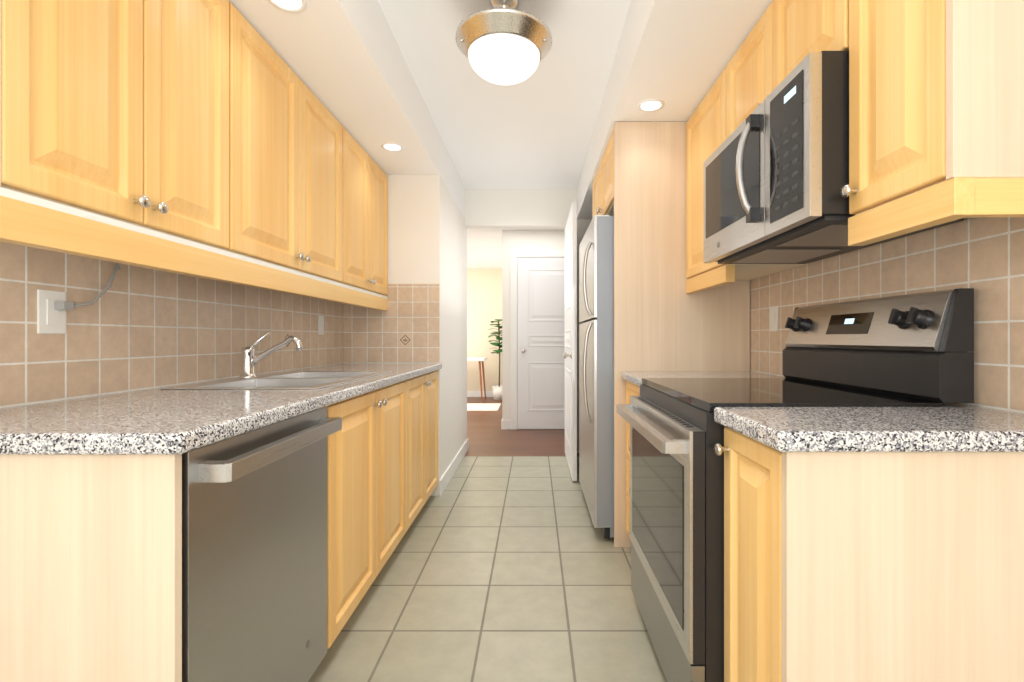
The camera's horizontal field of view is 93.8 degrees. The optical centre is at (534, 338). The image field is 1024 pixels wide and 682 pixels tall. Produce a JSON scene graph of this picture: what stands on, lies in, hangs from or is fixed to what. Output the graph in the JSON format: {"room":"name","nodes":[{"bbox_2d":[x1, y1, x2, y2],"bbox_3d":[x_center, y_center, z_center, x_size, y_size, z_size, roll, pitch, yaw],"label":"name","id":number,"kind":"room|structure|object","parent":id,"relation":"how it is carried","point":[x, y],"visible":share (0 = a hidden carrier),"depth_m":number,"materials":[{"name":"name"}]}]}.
{"room":"kitchen","nodes":[
{"label":"kitchen","id":0,"kind":"room"},
{"bbox_2d":[229,0,464,217],"bbox_3d":[-0.980,-1.260,1.510,0.660,0.280,6.220,0,0,0],"label":"soffit","id":1,"kind":"structure","parent":0,"point":[344,61],"depth_m":2.11,"materials":[{"name":"white paint"}]},
{"bbox_2d":[268,0,306,12],"bbox_3d":[-0.820,-1.117,1.580,0.124,0.006,0.124,0,0,0],"label":"recessed light","id":2,"kind":"object","parent":1,"relation":"in","point":[294,6],"visible":1,"depth_m":1.60,"materials":[{"name":"white"}]},
{"bbox_2d":[381,143,403,151],"bbox_3d":[-0.830,-1.117,2.800,0.124,0.006,0.124,0,0,0],"label":"recessed light","id":3,"kind":"object","parent":1,"relation":"in","point":[394,147],"visible":1,"depth_m":2.80,"materials":[{"name":"white"}]},
{"bbox_2d":[387,175,466,495],"bbox_3d":[-0.980,-0.020,3.950,0.660,2.200,1.340,0,0,0],"label":"wall","id":4,"kind":"structure","parent":0,"point":[427,236],"depth_m":3.35,"materials":[{"name":"white paint"}]},
{"bbox_2d":[304,133,387,299],"bbox_3d":[-1.152,-0.693,2.887,0.304,0.850,0.774,0,0,0],"label":"upper cabinet","id":5,"kind":"object","parent":4,"relation":"attached to","point":[367,182],"depth_m":2.84,"materials":[{"name":"beige wood"}]},
{"bbox_2d":[344,284,439,362],"bbox_3d":[-0.978,-0.096,3.277,0.655,0.552,0.005,0,0,0],"label":"backsplash","id":6,"kind":"structure","parent":4,"relation":"attached to","point":[370,335],"depth_m":3.27,"materials":[{"name":"tile"}]},
{"bbox_2d":[439,439,467,495],"bbox_3d":[-0.644,1.025,3.944,0.012,0.110,1.352,0,0,0],"label":"baseboard return","id":7,"kind":"object","parent":4,"relation":"attached to","point":[446,477],"visible":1,"depth_m":3.73,"materials":[{"name":"white wood"}]},
{"bbox_2d":[467,269,501,390],"bbox_3d":[-1.990,-0.220,8.900,3.220,2.600,0.200,0,0,0],"label":"wall","id":8,"kind":"structure","parent":0,"point":[484,297],"depth_m":8.80,"materials":[{"name":"beige paint"}]},
{"bbox_2d":[467,391,492,396],"bbox_3d":[-1.989,1.025,8.796,3.220,0.110,0.015,0,0,0],"label":"baseboard","id":9,"kind":"structure","parent":8,"relation":"attached to","point":[469,393],"depth_m":8.79,"materials":[{"name":"white wood"}]},
{"bbox_2d":[308,456,666,681],"bbox_3d":[-0.095,1.130,1.390,2.430,0.100,5.980,0,0,0],"label":"floor","id":10,"kind":"structure","parent":0,"point":[506,569],"depth_m":1.99,"materials":[{"name":"beige tile"}]},
{"bbox_2d":[0,403,335,681],"bbox_3d":[-0.980,0.645,1.201,0.649,0.872,0.662,0,0,0],"label":"base cabinet","id":11,"kind":"object","parent":10,"relation":"on","point":[90,568],"depth_m":0.87,"materials":[{"name":"brown wood"}]},
{"bbox_2d":[0,363,441,454],"bbox_3d":[-0.967,0.190,2.062,0.673,0.039,2.424,0,0,0],"label":"countertop","id":12,"kind":"structure","parent":11,"relation":"on","point":[155,421],"depth_m":1.07,"materials":[{"name":"stone"}]},
{"bbox_2d":[239,331,301,378],"bbox_3d":[-1.100,0.068,2.000,0.258,0.196,0.064,0,0,0],"label":"faucet","id":13,"kind":"object","parent":12,"relation":"on","point":[249,361],"visible":1,"depth_m":1.99,"materials":[{"name":"silver metal"}]},
{"bbox_2d":[160,371,390,389],"bbox_3d":[-0.981,0.263,2.000,0.518,0.194,0.836,0,0,0],"label":"sink","id":14,"kind":"object","parent":12,"relation":"in","point":[300,380],"visible":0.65,"depth_m":1.99,"materials":[{"name":"metal"}]},
{"bbox_2d":[182,406,341,681],"bbox_3d":[-0.920,0.647,1.202,0.659,0.866,0.610,0,0,0],"label":"dishwasher","id":15,"kind":"object","parent":10,"relation":"on","point":[254,555],"visible":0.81,"depth_m":1.12,"materials":[{"name":"grey metal"}]},
{"bbox_2d":[336,380,407,637],"bbox_3d":[-0.980,0.645,1.989,0.649,0.872,0.914,0,0,0],"label":"base cabinet","id":16,"kind":"object","parent":10,"relation":"on","point":[372,441],"depth_m":1.91,"materials":[{"name":"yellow wood"}]},
{"bbox_2d":[408,370,437,528],"bbox_3d":[-0.980,0.645,2.859,0.649,0.872,0.826,0,0,0],"label":"base cabinet","id":17,"kind":"object","parent":10,"relation":"on","point":[423,389],"depth_m":2.80,"materials":[{"name":"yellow wood"}]},
{"bbox_2d":[579,215,613,541],"bbox_3d":[0.676,0.215,2.939,0.828,1.730,0.842,0,0,0],"label":"refrigerator","id":18,"kind":"object","parent":10,"relation":"on","point":[596,363],"visible":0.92,"depth_m":2.52,"materials":[{"name":"grey metal"}]},
{"bbox_2d":[626,381,639,540],"bbox_3d":[0.791,0.646,2.213,0.643,0.870,0.511,0,0,0],"label":"base cabinet","id":19,"kind":"object","parent":10,"relation":"on","point":[631,389],"depth_m":2.39,"materials":[{"name":"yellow wood"}]},
{"bbox_2d":[592,122,749,546],"bbox_3d":[0.748,-0.020,2.942,0.733,2.199,0.945,0,0,0],"label":"tall cabinet","id":20,"kind":"object","parent":10,"relation":"on","point":[663,321],"visible":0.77,"depth_m":2.47,"materials":[{"name":"beige wood"}]},
{"bbox_2d":[616,288,973,681],"bbox_3d":[0.714,0.477,1.575,0.772,1.205,0.756,0,0,0],"label":"range","id":21,"kind":"object","parent":10,"relation":"on","point":[913,350],"visible":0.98,"depth_m":1.33,"materials":[{"name":"black metal"}]},
{"bbox_2d":[714,427,1023,681],"bbox_3d":[0.792,0.645,1.042,0.644,0.872,0.303,0,0,0],"label":"base cabinet","id":22,"kind":"object","parent":10,"relation":"on","point":[873,566],"depth_m":0.89,"materials":[{"name":"brown wood"}]},
{"bbox_2d":[621,371,1023,451],"bbox_3d":[0.779,0.190,1.669,0.668,0.039,1.598,0,0,0],"label":"countertop","id":23,"kind":"structure","parent":22,"relation":"on","point":[881,429],"depth_m":0.93,"materials":[{"name":"stone"}]},
{"bbox_2d":[378,0,630,188],"bbox_3d":[-0.095,-1.450,1.450,2.670,0.100,6.340,0,0,0],"label":"ceiling","id":24,"kind":"structure","parent":0,"point":[535,130],"depth_m":2.73,"materials":[{"name":"white paint"}]},
{"bbox_2d":[455,0,551,84],"bbox_3d":[-0.125,-1.238,1.980,0.398,0.325,0.398,0,0,0],"label":"flush-mount ceiling light","id":25,"kind":"object","parent":24,"relation":"attached to","point":[503,42],"visible":1,"depth_m":1.88,"materials":[{"name":"white glass"}]},
{"bbox_2d":[467,228,564,268],"bbox_3d":[-0.760,-1.400,6.810,5.920,0.240,4.380,0,0,0],"label":"ceiling","id":26,"kind":"structure","parent":0,"point":[484,248],"depth_m":6.67,"materials":[{"name":"white paint"}]},
{"bbox_2d":[465,397,578,455],"bbox_3d":[-0.700,1.130,6.690,5.800,0.100,4.620,0,0,0],"label":"floor","id":27,"kind":"structure","parent":0,"point":[487,435],"depth_m":5.15,"materials":[{"name":"brown wood"}]},
{"bbox_2d":[467,357,486,402],"bbox_3d":[-1.295,0.708,8.250,0.910,0.746,0.600,0,0,0],"label":"side table","id":28,"kind":"object","parent":27,"relation":"on","point":[480,359],"visible":0.46,"depth_m":8.01,"materials":[{"name":"white"}]},
{"bbox_2d":[467,403,500,410],"bbox_3d":[-1.225,1.076,7.490,1.350,0.008,0.780,0,0,0],"label":"living room rug","id":29,"kind":"object","parent":27,"relation":"on","point":[483,406],"visible":0.36,"depth_m":7.51,"materials":[{"name":"white fabric"}]},
{"bbox_2d":[488,319,501,399],"bbox_3d":[-0.614,0.374,8.417,0.399,1.411,0.413,0,0,0],"label":"fiddle-leaf fig plant","id":30,"kind":"object","parent":27,"relation":"on","point":[497,392],"visible":0.73,"depth_m":8.35,"materials":[{"name":"green plant"}]},
{"bbox_2d":[465,189,591,452],"bbox_3d":[0.235,-0.160,4.560,1.770,2.480,0.120,0,0,0],"label":"wall","id":31,"kind":"structure","parent":0,"point":[516,208],"depth_m":4.50,"materials":[{"name":"white paint"}]},
{"bbox_2d":[563,202,576,480],"bbox_3d":[0.273,0.024,4.035,0.108,2.088,0.919,0,0,0],"label":"door","id":32,"kind":"structure","parent":31,"relation":"in","point":[570,355],"depth_m":3.65,"materials":[{"name":"white"}]},
{"bbox_2d":[502,230,564,419],"bbox_3d":[0.910,-0.220,7.335,2.580,2.600,3.330,0,0,0],"label":"wall","id":33,"kind":"structure","parent":0,"point":[533,239],"depth_m":5.67,"materials":[{"name":"white paint"}]},
{"bbox_2d":[501,420,507,429],"bbox_3d":[-0.377,1.025,7.215,0.035,0.110,3.120,0,0,0],"label":"baseboard","id":34,"kind":"structure","parent":33,"relation":"attached to","point":[505,424],"depth_m":5.66,"materials":[{"name":"white wood"}]},
{"bbox_2d":[510,250,564,429],"bbox_3d":[0.180,0.020,5.632,0.930,2.120,0.076,0,0,0],"label":"hall door","id":35,"kind":"structure","parent":33,"relation":"in","point":[537,342],"depth_m":5.66,"materials":[{"name":"white wood"}]},
{"bbox_2d":[577,0,772,218],"bbox_3d":[0.760,-1.260,1.510,0.720,0.280,6.220,0,0,0],"label":"soffit","id":36,"kind":"structure","parent":0,"point":[675,56],"depth_m":1.97,"materials":[{"name":"white paint"}]},
{"bbox_2d":[638,99,663,111],"bbox_3d":[0.560,-1.117,2.300,0.124,0.006,0.124,0,0,0],"label":"recessed light","id":37,"kind":"object","parent":36,"relation":"in","point":[650,105],"visible":1,"depth_m":2.30,"materials":[{"name":"white"}]},
{"bbox_2d":[750,280,956,406],"bbox_3d":[1.180,-0.160,1.510,0.120,2.480,6.220,0,0,0],"label":"wall","id":38,"kind":"structure","parent":0,"point":[750,340],"depth_m":2.48,"materials":[{"name":"white paint"}]},
{"bbox_2d":[686,73,805,283],"bbox_3d":[0.946,-0.709,2.212,0.333,0.818,0.512,0,0,0],"label":"upper cabinet","id":39,"kind":"object","parent":38,"relation":"attached to","point":[704,127],"depth_m":2.23,"materials":[{"name":"beige wood"}]},
{"bbox_2d":[722,0,837,142],"bbox_3d":[0.946,-0.920,1.575,0.333,0.396,0.758,0,0,0],"label":"upper cabinet","id":40,"kind":"object","parent":38,"relation":"attached to","point":[787,31],"depth_m":1.57,"materials":[{"name":"beige wood"}]},
{"bbox_2d":[751,217,1023,413],"bbox_3d":[1.117,-0.096,1.384,0.005,0.552,2.168,0,0,0],"label":"backsplash","id":41,"kind":"structure","parent":38,"relation":"attached to","point":[983,257],"depth_m":1.30,"materials":[{"name":"tile"}]},
{"bbox_2d":[770,306,777,330],"bbox_3d":[1.110,-0.090,2.220,0.009,0.116,0.072,0,0,0],"label":"socket","id":42,"kind":"object","parent":41,"relation":"attached to","point":[773,318],"visible":1,"depth_m":2.21,"materials":[{"name":"white plastic"}]},
{"bbox_2d":[838,0,1023,245],"bbox_3d":[0.947,-0.674,1.041,0.334,0.888,0.306,0,0,0],"label":"upper cabinet","id":43,"kind":"object","parent":38,"relation":"attached to","point":[936,112],"depth_m":0.94,"materials":[{"name":"beige wood"}]},
{"bbox_3d":[-1.370,-0.160,1.510,0.120,2.480,6.220,0,0,0],"label":"wall","id":44,"kind":"structure","parent":0,"visible":0},
{"bbox_2d":[0,0,239,263],"bbox_3d":[-1.152,-0.693,1.227,0.304,0.850,0.698,0,0,0],"label":"upper cabinet","id":45,"kind":"object","parent":44,"relation":"attached to","point":[215,140],"depth_m":1.17,"materials":[{"name":"beige wood"}]},
{"bbox_2d":[0,242,343,407],"bbox_3d":[-1.308,-0.096,1.790,0.005,0.552,2.980,0,0,0],"label":"backsplash","id":46,"kind":"structure","parent":44,"relation":"attached to","point":[133,328],"depth_m":1.56,"materials":[{"name":"tile"}]},
{"bbox_2d":[37,263,120,333],"bbox_3d":[-1.287,-0.123,1.373,0.036,0.222,0.239,0,0,0],"label":"socket","id":47,"kind":"object","parent":46,"relation":"attached to","point":[52,306],"visible":0.98,"depth_m":1.29,"materials":[{"name":"white plastic"}]},
{"bbox_2d":[318,315,323,334],"bbox_3d":[-1.300,-0.080,2.920,0.009,0.116,0.072,0,0,0],"label":"socket","id":48,"kind":"object","parent":46,"relation":"attached to","point":[320,325],"visible":1,"depth_m":2.91,"materials":[{"name":"white plastic"}]},
{"bbox_2d":[283,331,411,349],"bbox_3d":[-1.070,0.012,2.877,0.470,0.098,0.796,0,0,0],"label":"decorative tile","id":49,"kind":"object","parent":46,"relation":"attached to","point":[404,339],"depth_m":3.27,"materials":[{"name":"beige tile"}]},
{"bbox_2d":[156,13,347,291],"bbox_3d":[-1.152,-0.693,2.038,0.304,0.850,0.924,0,0,0],"label":"upper cabinet","id":50,"kind":"object","parent":44,"relation":"attached to","point":[294,151],"depth_m":1.92,"materials":[{"name":"beige wood"}]}
]}

